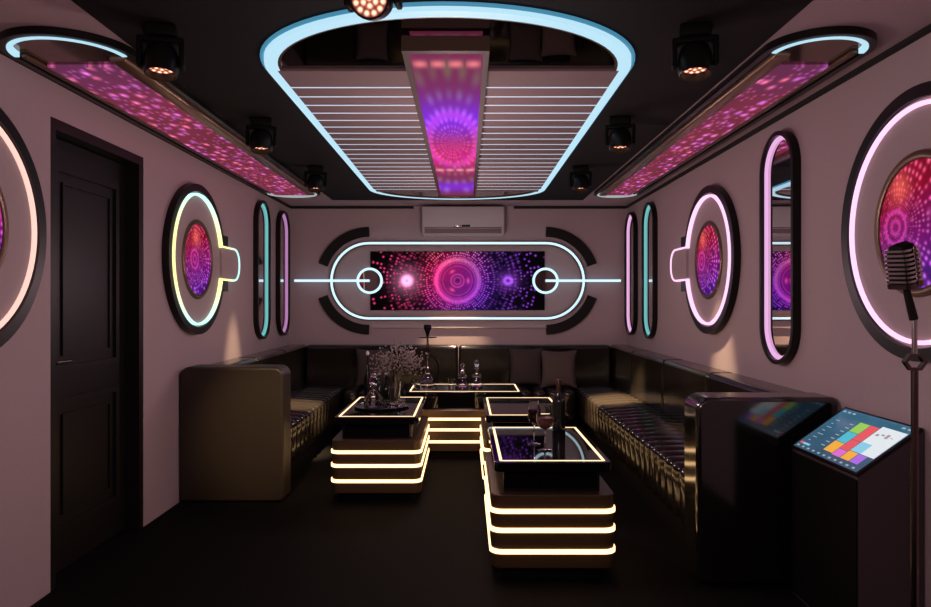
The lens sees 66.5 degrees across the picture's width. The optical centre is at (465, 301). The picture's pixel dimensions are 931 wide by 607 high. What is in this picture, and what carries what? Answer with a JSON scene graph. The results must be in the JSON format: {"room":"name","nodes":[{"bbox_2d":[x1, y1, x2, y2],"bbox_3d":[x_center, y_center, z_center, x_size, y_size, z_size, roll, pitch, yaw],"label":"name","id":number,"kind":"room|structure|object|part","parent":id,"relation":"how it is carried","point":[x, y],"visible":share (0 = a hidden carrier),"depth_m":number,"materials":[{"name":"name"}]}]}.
{"room":"karaoke room","nodes":[
{"label":"karaoke room","id":0,"kind":"room"},
{"bbox_2d":[0,54,288,606],"bbox_3d":[-2.000,0.146,3.230,0.200,2.364,8.860,0,0,0],"label":"wall","id":1,"kind":"structure","parent":0,"point":[28,98],"depth_m":3.91,"materials":[{"name":"paint"}]},
{"bbox_2d":[0,108,46,346],"bbox_3d":[-1.877,-0.297,2.620,0.045,1.046,1.046,0,0,0],"label":"round wall light","id":2,"kind":"object","parent":1,"relation":"attached to","point":[23,230],"visible":1,"depth_m":2.96,"materials":[{"name":"black"}]},
{"bbox_3d":[-1.865,-0.297,2.620,0.014,0.559,0.559,0,0,0],"label":"screen frame","id":3,"kind":"part","parent":2,"relation":"part of","materials":[{"name":"brown metal"}]},
{"bbox_3d":[-1.885,-0.297,2.620,0.027,0.950,0.950,0,0,0],"label":"panel","id":4,"kind":"part","parent":2,"relation":"part of","materials":[{"name":"paint"}]},
{"bbox_2d":[50,116,142,591],"bbox_3d":[-1.982,0.238,3.720,0.157,2.180,0.940,0,0,0],"label":"door","id":5,"kind":"structure","parent":1,"relation":"in","point":[96,184],"depth_m":3.80,"materials":[{"name":"black paint"}]},
{"bbox_3d":[-1.953,0.308,3.397,0.064,0.200,0.145,0,0,0],"label":"handle","id":6,"kind":"part","parent":5,"relation":"part of","materials":[{"name":"silver metal"}]},
{"bbox_3d":[-1.977,-0.162,3.720,0.016,1.015,0.635,0,0,0],"label":"panel","id":7,"kind":"part","parent":5,"relation":"part of","materials":[{"name":"black paint"}]},
{"bbox_3d":[-1.977,0.798,3.720,0.016,0.655,0.635,0,0,0],"label":"panel","id":8,"kind":"part","parent":5,"relation":"part of","materials":[{"name":"black paint"}]},
{"bbox_2d":[0,51,290,207],"bbox_3d":[-1.890,-1.025,3.230,0.020,0.022,8.860,0,0,0],"label":"trim","id":9,"kind":"structure","parent":1,"relation":"attached to","point":[272,197],"depth_m":4.10,"materials":[{"name":"black"}]},
{"bbox_2d":[162,184,239,333],"bbox_3d":[-1.871,-0.297,5.125,0.057,1.046,1.376,0,0,0],"label":"round wall light","id":10,"kind":"object","parent":1,"relation":"attached to","point":[198,263],"visible":1,"depth_m":4.90,"materials":[{"name":"black"}]},
{"bbox_3d":[-1.865,-0.297,4.960,0.014,0.559,0.559,0,0,0],"label":"screen frame","id":11,"kind":"part","parent":10,"relation":"part of","materials":[{"name":"brown metal"}]},
{"bbox_3d":[-1.885,-0.297,4.960,0.027,0.950,0.950,0,0,0],"label":"panel","id":12,"kind":"part","parent":10,"relation":"part of","materials":[{"name":"paint"}]},
{"bbox_3d":[-1.876,-0.297,5.607,0.046,0.250,0.395,0,0,0],"label":"tab panel","id":13,"kind":"part","parent":10,"relation":"part of","materials":[{"name":"paint"}]},
{"bbox_2d":[253,200,270,338],"bbox_3d":[-1.877,-0.297,6.560,0.044,1.280,0.420,0,0,0],"label":"wall mirror","id":14,"kind":"object","parent":1,"relation":"attached to","point":[261,216],"visible":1,"depth_m":6.57,"materials":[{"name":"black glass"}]},
{"bbox_2d":[259,205,265,333],"bbox_3d":[-1.893,-0.297,6.560,0.011,1.220,0.360,0,0,0],"label":"mirror glass","id":15,"kind":"object","parent":14,"relation":"attached to","point":[262,214],"depth_m":6.60,"materials":[{"name":"white"}]},
{"bbox_2d":[276,211,289,334],"bbox_3d":[-1.877,-0.297,7.310,0.044,1.280,0.420,0,0,0],"label":"wall mirror","id":16,"kind":"object","parent":1,"relation":"attached to","point":[282,220],"visible":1,"depth_m":7.33,"materials":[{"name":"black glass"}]},
{"bbox_2d":[281,216,285,329],"bbox_3d":[-1.893,-0.297,7.310,0.011,1.220,0.360,0,0,0],"label":"mirror glass","id":17,"kind":"object","parent":16,"relation":"attached to","point":[283,218],"depth_m":7.37,"materials":[{"name":"white"}]},
{"bbox_2d":[30,425,807,606],"bbox_3d":[-0.115,1.378,3.230,3.970,0.100,9.100,0,0,0],"label":"floor","id":18,"kind":"structure","parent":0,"point":[310,547],"depth_m":3.63,"materials":[{"name":"black carpet"}]},
{"bbox_2d":[180,344,344,500],"bbox_3d":[-1.548,0.878,6.160,0.695,0.899,2.940,0,0,0],"label":"sofa","id":19,"kind":"object","parent":18,"relation":"on","point":[249,423],"visible":0.98,"depth_m":4.69,"materials":[{"name":"black leather"}]},
{"bbox_3d":[-1.796,0.828,5.355,0.200,0.749,0.904,0,0,0],"label":"backrest","id":20,"kind":"part","parent":19,"relation":"part of","materials":[{"name":"black leather"}]},
{"bbox_3d":[-1.548,0.876,4.795,0.695,0.894,0.210,0,0,0],"label":"armrest","id":21,"kind":"part","parent":19,"relation":"part of","materials":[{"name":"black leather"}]},
{"bbox_3d":[-1.796,0.828,6.265,0.200,0.749,0.904,0,0,0],"label":"backrest","id":22,"kind":"part","parent":19,"relation":"part of","materials":[{"name":"black leather"}]},
{"bbox_3d":[-1.796,0.828,7.175,0.200,0.749,0.904,0,0,0],"label":"backrest","id":23,"kind":"part","parent":19,"relation":"part of","materials":[{"name":"black leather"}]},
{"bbox_3d":[-1.470,1.032,6.162,0.441,0.352,2.516,0,0,0],"label":"seat","id":24,"kind":"part","parent":19,"relation":"part of","materials":[{"name":"black leather"}]},
{"bbox_2d":[331,397,428,500],"bbox_3d":[-0.592,1.044,5.205,0.606,0.568,1.064,0,0,0],"label":"coffee table","id":25,"kind":"object","parent":18,"relation":"on","point":[377,455],"visible":0.99,"depth_m":4.69,"materials":[{"name":"black wood"}]},
{"bbox_2d":[339,397,422,416],"bbox_3d":[-0.592,0.763,5.205,0.510,0.004,0.968,0,0,0],"label":"light","id":26,"kind":"object","parent":25,"relation":"on","point":[415,407],"depth_m":4.94,"materials":[{"name":"white"}]},
{"bbox_2d":[353,402,409,410],"bbox_3d":[-0.612,0.755,5.170,0.408,0.012,0.428,0,0,0],"label":"serving tray","id":27,"kind":"object","parent":25,"relation":"on","point":[360,406],"visible":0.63,"depth_m":5.05,"materials":[{"name":"grey metal"}]},
{"bbox_2d":[364,351,370,397],"bbox_3d":[-0.727,0.560,5.270,0.050,0.395,0.050,0,0,0],"label":"bottle","id":28,"kind":"object","parent":27,"relation":"on","point":[367,377],"visible":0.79,"depth_m":5.25,"materials":[{"name":"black glass"}]},
{"bbox_2d":[364,374,382,407],"bbox_3d":[-0.665,0.637,5.130,0.144,0.240,0.144,0,0,0],"label":"decanter","id":29,"kind":"object","parent":27,"relation":"on","point":[372,399],"visible":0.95,"depth_m":5.09,"materials":[{"name":"clear glass"}]},
{"bbox_2d":[376,373,382,397],"bbox_3d":[-0.642,0.640,5.270,0.059,0.235,0.059,0,0,0],"label":"bottle","id":30,"kind":"object","parent":27,"relation":"on","point":[379,386],"visible":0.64,"depth_m":5.25,"materials":[{"name":"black glass"}]},
{"bbox_2d":[380,399,388,408],"bbox_3d":[-0.575,0.727,5.055,0.064,0.060,0.061,0,0,0],"label":"tumbler","id":31,"kind":"object","parent":27,"relation":"on","point":[384,403],"visible":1,"depth_m":5.03,"materials":[{"name":"clear glass"}]},
{"bbox_2d":[383,373,388,399],"bbox_3d":[-0.600,0.645,5.360,0.055,0.225,0.055,0,0,0],"label":"bottle","id":32,"kind":"object","parent":27,"relation":"on","point":[385,386],"visible":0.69,"depth_m":5.34,"materials":[{"name":"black glass"}]},
{"bbox_2d":[389,399,397,407],"bbox_3d":[-0.515,0.727,5.090,0.064,0.060,0.061,0,0,0],"label":"tumbler","id":33,"kind":"object","parent":27,"relation":"on","point":[393,403],"visible":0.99,"depth_m":5.07,"materials":[{"name":"clear glass"}]},
{"bbox_2d":[370,338,426,398],"bbox_3d":[-0.500,0.510,5.294,0.429,0.494,0.401,0,0,-42],"label":"flower vase","id":34,"kind":"object","parent":27,"relation":"on","point":[394,381],"visible":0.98,"depth_m":5.23,"materials":[{"name":"clear glass"}]},
{"bbox_2d":[397,397,404,406],"bbox_3d":[-0.468,0.727,5.160,0.064,0.060,0.061,0,0,0],"label":"tumbler","id":35,"kind":"object","parent":27,"relation":"on","point":[401,400],"visible":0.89,"depth_m":5.13,"materials":[{"name":"clear glass"}]},
{"bbox_2d":[306,344,610,426],"bbox_3d":[-0.075,0.890,7.320,3.220,0.875,0.671,0,0,0],"label":"sofa","id":36,"kind":"object","parent":18,"relation":"on","point":[326,364],"visible":0.2,"depth_m":7.46,"materials":[{"name":"black leather"}]},
{"bbox_2d":[356,348,387,385],"bbox_3d":[-0.970,0.678,7.360,0.344,0.397,0.136,0,0,0],"label":"cushion","id":37,"kind":"object","parent":36,"relation":"on","point":[360,353],"visible":0.66,"depth_m":7.32,"materials":[{"name":"fabric"}]},
{"bbox_3d":[-0.881,0.828,7.556,1.607,0.749,0.200,0,0,0],"label":"backrest","id":38,"kind":"part","parent":36,"relation":"part of","materials":[{"name":"black leather"}]},
{"bbox_3d":[-0.058,1.032,7.218,2.308,0.352,0.466,0,0,0],"label":"seat","id":39,"kind":"part","parent":36,"relation":"part of","materials":[{"name":"black leather"}]},
{"bbox_2d":[509,348,542,384],"bbox_3d":[0.630,0.673,7.375,0.362,0.397,0.130,0,0,0],"label":"cushion","id":40,"kind":"object","parent":36,"relation":"on","point":[526,364],"visible":0.95,"depth_m":7.33,"materials":[{"name":"fabric"}]},
{"bbox_3d":[0.732,0.828,7.556,1.607,0.749,0.200,0,0,0],"label":"backrest","id":41,"kind":"part","parent":36,"relation":"part of","materials":[{"name":"black leather"}]},
{"bbox_2d":[541,350,576,387],"bbox_3d":[0.955,0.683,7.270,0.374,0.384,0.142,0,0,0],"label":"cushion","id":42,"kind":"object","parent":36,"relation":"on","point":[555,365],"visible":0.97,"depth_m":7.23,"materials":[{"name":"beige fabric"}]},
{"bbox_2d":[406,384,522,457],"bbox_3d":[-0.009,1.044,6.315,1.036,0.568,0.644,0,0,0],"label":"coffee table","id":43,"kind":"object","parent":18,"relation":"on","point":[454,415],"visible":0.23,"depth_m":6.01,"materials":[{"name":"black"}]},
{"bbox_2d":[411,379,417,388],"bbox_3d":[-0.445,0.717,6.200,0.060,0.089,0.060,0,0,0],"label":"goblet","id":44,"kind":"object","parent":43,"relation":"on","point":[414,382],"visible":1,"depth_m":6.18,"materials":[{"name":"clear glass"}]},
{"bbox_2d":[419,325,438,388],"bbox_3d":[-0.335,0.480,6.270,0.163,0.561,0.163,0,0,-32],"label":"hookah","id":45,"kind":"object","parent":43,"relation":"on","point":[427,382],"visible":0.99,"depth_m":6.24,"materials":[{"name":"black glass"}]},
{"bbox_2d":[420,370,434,388],"bbox_3d":[-0.335,0.679,6.270,0.140,0.164,0.140,0,0,0],"label":"vase","id":46,"kind":"object","parent":45,"relation":"on","point":[427,382],"depth_m":6.22,"materials":[{"name":"clear glass"}]},
{"bbox_3d":[-0.335,0.455,6.270,0.060,0.295,0.060,0,0,0],"label":"stem","id":47,"kind":"part","parent":45,"relation":"part of","materials":[{"name":"silver metal"}]},
{"bbox_2d":[424,325,430,336],"bbox_3d":[-0.335,0.255,6.270,0.068,0.110,0.068,0,0,0],"label":"bowl","id":48,"kind":"object","parent":45,"relation":"on","point":[427,328],"depth_m":6.25,"materials":[{"name":"black"}]},
{"bbox_2d":[448,378,454,388],"bbox_3d":[-0.125,0.717,6.220,0.064,0.089,0.064,0,0,0],"label":"tumbler","id":49,"kind":"object","parent":43,"relation":"on","point":[451,381],"visible":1,"depth_m":6.20,"materials":[{"name":"clear glass"}]},
{"bbox_2d":[455,363,469,388],"bbox_3d":[-0.027,0.649,6.300,0.128,0.224,0.125,0,0,0],"label":"decanter","id":50,"kind":"object","parent":43,"relation":"on","point":[462,383],"visible":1,"depth_m":6.27,"materials":[{"name":"clear glass"}]},
{"bbox_2d":[410,384,518,391],"bbox_3d":[-0.009,0.763,6.315,0.940,0.004,0.548,0,0,0],"label":"light","id":51,"kind":"object","parent":43,"relation":"on","point":[438,387],"depth_m":6.18,"materials":[{"name":"white plastic"}]},
{"bbox_2d":[470,359,483,387],"bbox_3d":[0.100,0.636,6.360,0.128,0.249,0.125,0,0,0],"label":"decanter","id":52,"kind":"object","parent":43,"relation":"on","point":[476,382],"visible":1,"depth_m":6.33,"materials":[{"name":"clear glass"}]},
{"bbox_2d":[480,397,568,488],"bbox_3d":[0.417,1.044,5.220,0.604,0.568,0.974,0,0,0],"label":"coffee table","id":53,"kind":"object","parent":18,"relation":"on","point":[498,411],"visible":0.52,"depth_m":4.98,"materials":[{"name":"black glass"}]},
{"bbox_2d":[486,397,551,414],"bbox_3d":[0.417,0.763,5.220,0.508,0.004,0.878,0,0,0],"label":"light","id":54,"kind":"object","parent":53,"relation":"on","point":[494,405],"depth_m":5.28,"materials":[{"name":"white plastic"}]},
{"bbox_2d":[484,427,614,578],"bbox_3d":[0.417,1.044,3.860,0.604,0.568,1.014,0,0,0],"label":"coffee table","id":55,"kind":"object","parent":18,"relation":"on","point":[550,515],"visible":1,"depth_m":3.37,"materials":[{"name":"black wood"}]},
{"bbox_2d":[528,400,540,445],"bbox_3d":[0.367,0.645,3.800,0.070,0.232,0.070,0,0,0],"label":"wine glass","id":56,"kind":"object","parent":55,"relation":"on","point":[533,404],"visible":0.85,"depth_m":3.78,"materials":[{"name":"clear glass"}]},
{"bbox_2d":[536,404,553,451],"bbox_3d":[0.407,0.644,3.640,0.092,0.235,0.092,0,0,0],"label":"wine glass","id":57,"kind":"object","parent":55,"relation":"on","point":[544,415],"visible":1,"depth_m":3.61,"materials":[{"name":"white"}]},
{"bbox_2d":[492,427,604,460],"bbox_3d":[0.417,0.763,3.860,0.508,0.004,0.918,0,0,0],"label":"light","id":58,"kind":"object","parent":55,"relation":"on","point":[508,443],"depth_m":3.77,"materials":[{"name":"white plastic"}]},
{"bbox_2d":[552,379,564,431],"bbox_3d":[0.552,0.610,4.200,0.078,0.302,0.078,0,0,0],"label":"wine bottle","id":59,"kind":"object","parent":55,"relation":"on","point":[558,402],"visible":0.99,"depth_m":4.17,"materials":[{"name":"black glass"}]},
{"bbox_2d":[575,344,837,583],"bbox_3d":[1.413,0.887,5.473,0.665,0.882,4.315,0,0,0],"label":"sofa","id":60,"kind":"object","parent":18,"relation":"on","point":[708,449],"visible":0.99,"depth_m":3.32,"materials":[{"name":"black leather"}]},
{"bbox_3d":[1.646,0.828,7.117,0.200,0.749,1.020,0,0,0],"label":"backrest","id":61,"kind":"part","parent":60,"relation":"part of","materials":[{"name":"black leather"}]},
{"bbox_3d":[1.335,1.032,5.474,0.411,0.352,3.891,0,0,0],"label":"seat","id":62,"kind":"part","parent":60,"relation":"part of","materials":[{"name":"black leather"}]},
{"bbox_3d":[1.646,0.828,6.091,0.200,0.749,1.020,0,0,0],"label":"backrest","id":63,"kind":"part","parent":60,"relation":"part of","materials":[{"name":"black leather"}]},
{"bbox_3d":[1.646,0.828,5.064,0.200,0.749,1.020,0,0,0],"label":"backrest","id":64,"kind":"part","parent":60,"relation":"part of","materials":[{"name":"black leather"}]},
{"bbox_3d":[1.646,0.828,4.038,0.200,0.749,1.020,0,0,0],"label":"backrest","id":65,"kind":"part","parent":60,"relation":"part of","materials":[{"name":"black leather"}]},
{"bbox_3d":[1.413,0.884,3.420,0.665,0.877,0.210,0,0,0],"label":"armrest","id":66,"kind":"part","parent":60,"relation":"part of","materials":[{"name":"black leather"}]},
{"bbox_2d":[791,407,923,606],"bbox_3d":[1.615,0.904,2.973,0.258,0.848,0.545,0,0,0],"label":"kiosk","id":67,"kind":"object","parent":18,"relation":"on","point":[851,474],"visible":0.99,"depth_m":2.78,"materials":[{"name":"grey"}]},
{"bbox_3d":[1.492,0.999,2.973,0.008,0.638,0.537,0,0,0],"label":"panel","id":68,"kind":"part","parent":67,"relation":"part of","materials":[{"name":"black"}]},
{"bbox_2d":[791,407,923,476],"bbox_3d":[1.615,0.574,2.973,0.258,0.188,0.545,0,0,0],"label":"monitor","id":69,"kind":"object","parent":67,"relation":"on","point":[852,442],"depth_m":2.87,"materials":[{"name":"black"}]},
{"bbox_2d":[901,320,927,606],"bbox_3d":[1.107,0.682,1.750,0.280,1.292,0.280,0,0,0],"label":"microphone stand","id":70,"kind":"object","parent":18,"relation":"on","point":[914,370],"visible":1,"depth_m":1.74,"materials":[{"name":"black metal"}]},
{"bbox_2d":[884,241,923,320],"bbox_3d":[1.074,-0.052,1.738,0.086,0.196,0.070,0,0,-25],"label":"microphone","id":71,"kind":"object","parent":70,"relation":"attached to","point":[903,264],"visible":1,"depth_m":1.72,"materials":[{"name":"black metal"}]},
{"bbox_3d":[1.107,0.082,1.750,0.013,0.092,0.012,0,0,0],"label":"rod","id":72,"kind":"part","parent":70,"relation":"part of","materials":[{"name":"silver metal"}]},
{"bbox_2d":[289,206,627,424],"bbox_3d":[-0.115,0.146,7.720,3.970,2.364,0.120,0,0,0],"label":"wall","id":73,"kind":"structure","parent":0,"point":[312,231],"depth_m":7.66,"materials":[{"name":"paint"}]},
{"bbox_2d":[294,268,382,293],"bbox_3d":[-1.357,-0.228,7.614,0.941,0.282,0.089,0,0,0],"label":"wall light","id":74,"kind":"object","parent":73,"relation":"attached to","point":[369,280],"visible":1,"depth_m":7.59,"materials":[{"name":"grey plastic"}]},
{"bbox_2d":[318,295,369,334],"bbox_3d":[-1.308,0.137,7.644,0.547,0.426,0.029,0,0,0],"label":"wall decoration","id":75,"kind":"object","parent":73,"relation":"attached to","point":[325,302],"depth_m":7.63,"materials":[{"name":"black"}]},
{"bbox_2d":[319,227,369,266],"bbox_3d":[-1.308,-0.593,7.644,0.547,0.426,0.029,0,0,0],"label":"wall decoration","id":76,"kind":"object","parent":73,"relation":"attached to","point":[334,246],"depth_m":7.63,"materials":[{"name":"black plastic"}]},
{"bbox_2d":[291,206,413,208],"bbox_3d":[-1.220,-1.018,7.650,1.320,0.025,0.020,0,0,0],"label":"trim","id":77,"kind":"structure","parent":73,"relation":"attached to","point":[292,207],"depth_m":7.64,"materials":[{"name":"black"}]},
{"bbox_2d":[370,251,544,309],"bbox_3d":[-0.086,-0.229,7.645,1.876,0.635,0.028,0,0,0],"label":"video screen","id":78,"kind":"object","parent":73,"relation":"attached to","point":[412,280],"visible":1,"depth_m":7.63,"materials":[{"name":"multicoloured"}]},
{"bbox_2d":[329,241,585,320],"bbox_3d":[-0.085,-0.228,7.630,2.760,0.858,0.059,0,0,0],"label":"wall light","id":79,"kind":"object","parent":73,"relation":"attached to","point":[344,252],"visible":0.99,"depth_m":7.63,"materials":[{"name":"grey plastic"}]},
{"bbox_2d":[371,325,546,327],"bbox_3d":[-0.070,0.268,7.645,1.900,0.030,0.030,0,0,0],"label":"trim","id":80,"kind":"structure","parent":73,"relation":"attached to","point":[372,326],"depth_m":7.63,"materials":[{"name":"paint"}]},
{"bbox_2d":[422,206,503,235],"bbox_3d":[-0.025,-0.857,7.556,0.870,0.300,0.206,0,0,0],"label":"air conditioner","id":81,"kind":"object","parent":73,"relation":"attached to","point":[436,220],"visible":1,"depth_m":7.46,"materials":[{"name":"grey plastic"}]},
{"bbox_2d":[514,206,625,208],"bbox_3d":[1.125,-1.018,7.650,1.210,0.025,0.020,0,0,0],"label":"trim","id":82,"kind":"structure","parent":73,"relation":"attached to","point":[515,207],"depth_m":7.64,"materials":[{"name":"black"}]},
{"bbox_2d":[546,227,596,266],"bbox_3d":[1.138,-0.593,7.644,0.547,0.426,0.029,0,0,0],"label":"wall trim","id":83,"kind":"structure","parent":73,"relation":"attached to","point":[579,245],"depth_m":7.63,"materials":[{"name":"black"}]},
{"bbox_2d":[546,295,596,334],"bbox_3d":[1.138,0.137,7.644,0.547,0.426,0.029,0,0,0],"label":"wall trim","id":84,"kind":"structure","parent":73,"relation":"attached to","point":[589,302],"depth_m":7.63,"materials":[{"name":"black"}]},
{"bbox_2d":[532,268,620,293],"bbox_3d":[1.188,-0.228,7.614,0.941,0.282,0.089,0,0,0],"label":"wall light","id":85,"kind":"object","parent":73,"relation":"attached to","point":[545,280],"visible":1,"depth_m":7.59,"materials":[{"name":"grey"}]},
{"bbox_2d":[0,0,930,205],"bbox_3d":[-0.115,-1.084,3.230,3.970,0.104,9.100,0,0,0],"label":"ceiling","id":86,"kind":"structure","parent":0,"point":[224,40],"depth_m":2.85,"materials":[{"name":"grey paint"}]},
{"bbox_2d":[0,26,319,197],"bbox_3d":[-1.615,-1.013,4.760,0.518,0.044,4.198,0,0,0],"label":"ceiling light","id":87,"kind":"object","parent":86,"relation":"attached to","point":[103,70],"visible":0.97,"depth_m":3.53,"materials":[{"name":"glass"}]},
{"bbox_2d":[13,39,163,82],"bbox_3d":[-1.615,-1.030,4.760,0.460,0.012,4.140,0,0,0],"label":"mirror glass","id":88,"kind":"object","parent":87,"relation":"on","point":[61,61],"depth_m":2.99,"materials":[{"name":"brown"}]},
{"bbox_3d":[-1.817,-1.015,4.760,0.025,0.018,3.680,0,0,0],"label":"rail","id":89,"kind":"part","parent":87,"relation":"part of","materials":[{"name":"brown metal"}]},
{"bbox_3d":[-1.637,-1.018,4.900,0.331,0.012,3.680,0,0,0],"label":"light panel","id":90,"kind":"part","parent":87,"relation":"part of","materials":[{"name":"pink"}]},
{"bbox_3d":[-1.435,-1.007,4.760,0.070,0.032,3.680,0,0,0],"label":"rail","id":91,"kind":"part","parent":87,"relation":"part of","materials":[{"name":"brown metal"}]},
{"bbox_2d":[136,21,185,81],"bbox_3d":[-1.140,-0.935,2.657,0.174,0.194,0.131,0,0,0],"label":"lamp","id":92,"kind":"object","parent":86,"relation":"hanging from","point":[160,61],"visible":1,"depth_m":2.62,"materials":[{"name":"black metal"}]},
{"bbox_2d":[246,116,276,154],"bbox_3d":[-1.150,-0.935,3.997,0.174,0.194,0.131,0,0,0],"label":"lamp","id":93,"kind":"object","parent":86,"relation":"hanging from","point":[261,142],"visible":1,"depth_m":3.96,"materials":[{"name":"black metal"}]},
{"bbox_2d":[304,165,326,192],"bbox_3d":[-1.140,-0.935,5.397,0.174,0.194,0.131,0,0,0],"label":"lamp","id":94,"kind":"object","parent":86,"relation":"hanging from","point":[315,183],"visible":1,"depth_m":5.36,"materials":[{"name":"black metal"}]},
{"bbox_2d":[344,0,402,20],"bbox_3d":[-0.275,-0.931,2.117,0.172,0.202,0.146,0,0,0],"label":"lamp","id":95,"kind":"object","parent":86,"relation":"hanging from","point":[370,10],"visible":1,"depth_m":2.08,"materials":[{"name":"black metal"}]},
{"bbox_2d":[401,36,489,196],"bbox_3d":[-0.075,-0.980,4.515,0.332,0.072,3.690,0,0,0],"label":"screen","id":96,"kind":"object","parent":86,"relation":"attached to","point":[447,75],"visible":1,"depth_m":3.33,"materials":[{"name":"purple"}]},
{"bbox_2d":[260,1,634,199],"bbox_3d":[-0.075,-1.019,4.718,1.610,0.026,4.563,0,0,0],"label":"recessed light","id":97,"kind":"object","parent":86,"relation":"in","point":[276,45],"visible":0.77,"depth_m":2.66,"materials":[{"name":"blue"}]},
{"bbox_2d":[281,18,614,197],"bbox_3d":[-0.075,-1.024,4.720,1.540,0.016,4.440,0,0,0],"label":"ceiling recess","id":98,"kind":"object","parent":86,"relation":"attached to","point":[375,45],"visible":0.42,"depth_m":2.85,"materials":[{"name":"paint"}]},
{"bbox_2d":[278,69,618,191],"bbox_3d":[-0.075,-1.009,4.779,1.484,0.012,3.378,0,0,0],"label":"ceiling panel","id":99,"kind":"object","parent":98,"relation":"attached to","point":[531,117],"visible":0.77,"depth_m":3.86,"materials":[{"name":"grey"}]},
{"bbox_2d":[569,165,591,192],"bbox_3d":[0.875,-0.935,5.397,0.174,0.194,0.131,0,0,0],"label":"lamp","id":100,"kind":"object","parent":86,"relation":"hanging from","point":[580,183],"visible":1,"depth_m":5.36,"materials":[{"name":"black metal"}]},
{"bbox_2d":[605,115,635,153],"bbox_3d":[0.865,-0.935,3.967,0.174,0.194,0.131,0,0,0],"label":"lamp","id":101,"kind":"object","parent":86,"relation":"hanging from","point":[620,141],"visible":1,"depth_m":3.93,"materials":[{"name":"black metal"}]},
{"bbox_2d":[672,21,718,81],"bbox_3d":[0.860,-0.935,2.657,0.174,0.194,0.131,0,0,0],"label":"lamp","id":102,"kind":"object","parent":86,"relation":"hanging from","point":[696,62],"visible":1,"depth_m":2.62,"materials":[{"name":"black metal"}]},
{"bbox_2d":[594,26,876,197],"bbox_3d":[1.420,-1.013,4.760,0.428,0.044,4.198,0,0,0],"label":"ceiling light","id":103,"kind":"object","parent":86,"relation":"attached to","point":[789,66],"visible":1,"depth_m":3.50,"materials":[{"name":"glass"}]},
{"bbox_3d":[1.285,-1.007,4.760,0.070,0.032,3.770,0,0,0],"label":"rail","id":104,"kind":"part","parent":103,"relation":"part of","materials":[{"name":"brown metal"}]},
{"bbox_3d":[1.442,-1.018,4.900,0.241,0.012,3.680,0,0,0],"label":"light panel","id":105,"kind":"part","parent":103,"relation":"part of","materials":[{"name":"pink"}]},
{"bbox_3d":[1.577,-1.015,4.760,0.025,0.018,3.770,0,0,0],"label":"rail","id":106,"kind":"part","parent":103,"relation":"part of","materials":[{"name":"brown metal"}]},
{"bbox_2d":[628,33,930,606],"bbox_3d":[1.810,0.146,3.230,0.120,2.364,8.860,0,0,0],"label":"wall","id":107,"kind":"structure","parent":0,"point":[836,357],"depth_m":3.54,"materials":[{"name":"paint"}]},
{"bbox_2d":[624,212,637,334],"bbox_3d":[1.727,-0.297,7.410,0.044,1.280,0.420,0,0,0],"label":"wall mirror","id":108,"kind":"object","parent":107,"relation":"attached to","point":[631,224],"visible":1,"depth_m":7.43,"materials":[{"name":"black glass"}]},
{"bbox_2d":[628,217,632,328],"bbox_3d":[1.744,-0.297,7.410,0.011,1.220,0.360,0,0,0],"label":"mirror glass","id":109,"kind":"object","parent":108,"relation":"attached to","point":[630,219],"depth_m":7.48,"materials":[{"name":"white"}]},
{"bbox_2d":[641,202,657,338],"bbox_3d":[1.727,-0.297,6.670,0.044,1.280,0.420,0,0,0],"label":"wall mirror","id":110,"kind":"object","parent":107,"relation":"attached to","point":[649,226],"visible":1,"depth_m":6.71,"materials":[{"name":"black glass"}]},
{"bbox_2d":[646,208,651,332],"bbox_3d":[1.744,-0.297,6.670,0.011,1.220,0.360,0,0,0],"label":"mirror glass","id":111,"kind":"object","parent":110,"relation":"attached to","point":[648,210],"depth_m":6.74,"materials":[{"name":"white"}]},
{"bbox_2d":[670,185,740,333],"bbox_3d":[1.720,-0.297,5.195,0.057,1.046,1.376,0,0,0],"label":"round wall light","id":112,"kind":"object","parent":107,"relation":"attached to","point":[707,264],"visible":1,"depth_m":4.98,"materials":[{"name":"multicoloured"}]},
{"bbox_3d":[1.726,-0.297,5.678,0.046,0.250,0.395,0,0,0],"label":"tab panel","id":113,"kind":"part","parent":112,"relation":"part of","materials":[{"name":"paint"}]},
{"bbox_3d":[1.715,-0.297,5.030,0.014,0.559,0.559,0,0,0],"label":"screen frame","id":114,"kind":"part","parent":112,"relation":"part of","materials":[{"name":"brown metal"}]},
{"bbox_3d":[1.736,-0.297,5.030,0.027,0.950,0.950,0,0,0],"label":"panel","id":115,"kind":"part","parent":112,"relation":"part of","materials":[{"name":"paint"}]},
{"bbox_2d":[626,24,930,207],"bbox_3d":[1.740,-1.025,3.230,0.020,0.022,8.860,0,0,0],"label":"trim","id":116,"kind":"structure","parent":107,"relation":"attached to","point":[926,30],"depth_m":3.54,"materials":[{"name":"black"}]},
{"bbox_2d":[759,131,800,363],"bbox_3d":[1.727,-0.297,3.910,0.044,1.280,0.420,0,0,0],"label":"wall mirror","id":117,"kind":"object","parent":107,"relation":"attached to","point":[780,164],"visible":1,"depth_m":3.93,"materials":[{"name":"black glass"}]},
{"bbox_2d":[768,139,790,355],"bbox_3d":[1.744,-0.297,3.910,0.011,1.220,0.360,0,0,0],"label":"mirror glass","id":118,"kind":"object","parent":117,"relation":"attached to","point":[779,163],"depth_m":3.93,"materials":[{"name":"white"}]},
{"bbox_2d":[841,81,930,361],"bbox_3d":[1.726,-0.297,2.700,0.045,1.046,1.046,0,0,0],"label":"round wall light","id":119,"kind":"object","parent":107,"relation":"attached to","point":[887,199],"visible":0.92,"depth_m":2.86,"materials":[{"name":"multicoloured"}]},
{"bbox_3d":[1.715,-0.297,2.700,0.014,0.559,0.559,0,0,0],"label":"screen frame","id":120,"kind":"part","parent":119,"relation":"part of","materials":[{"name":"brown metal"}]}
]}

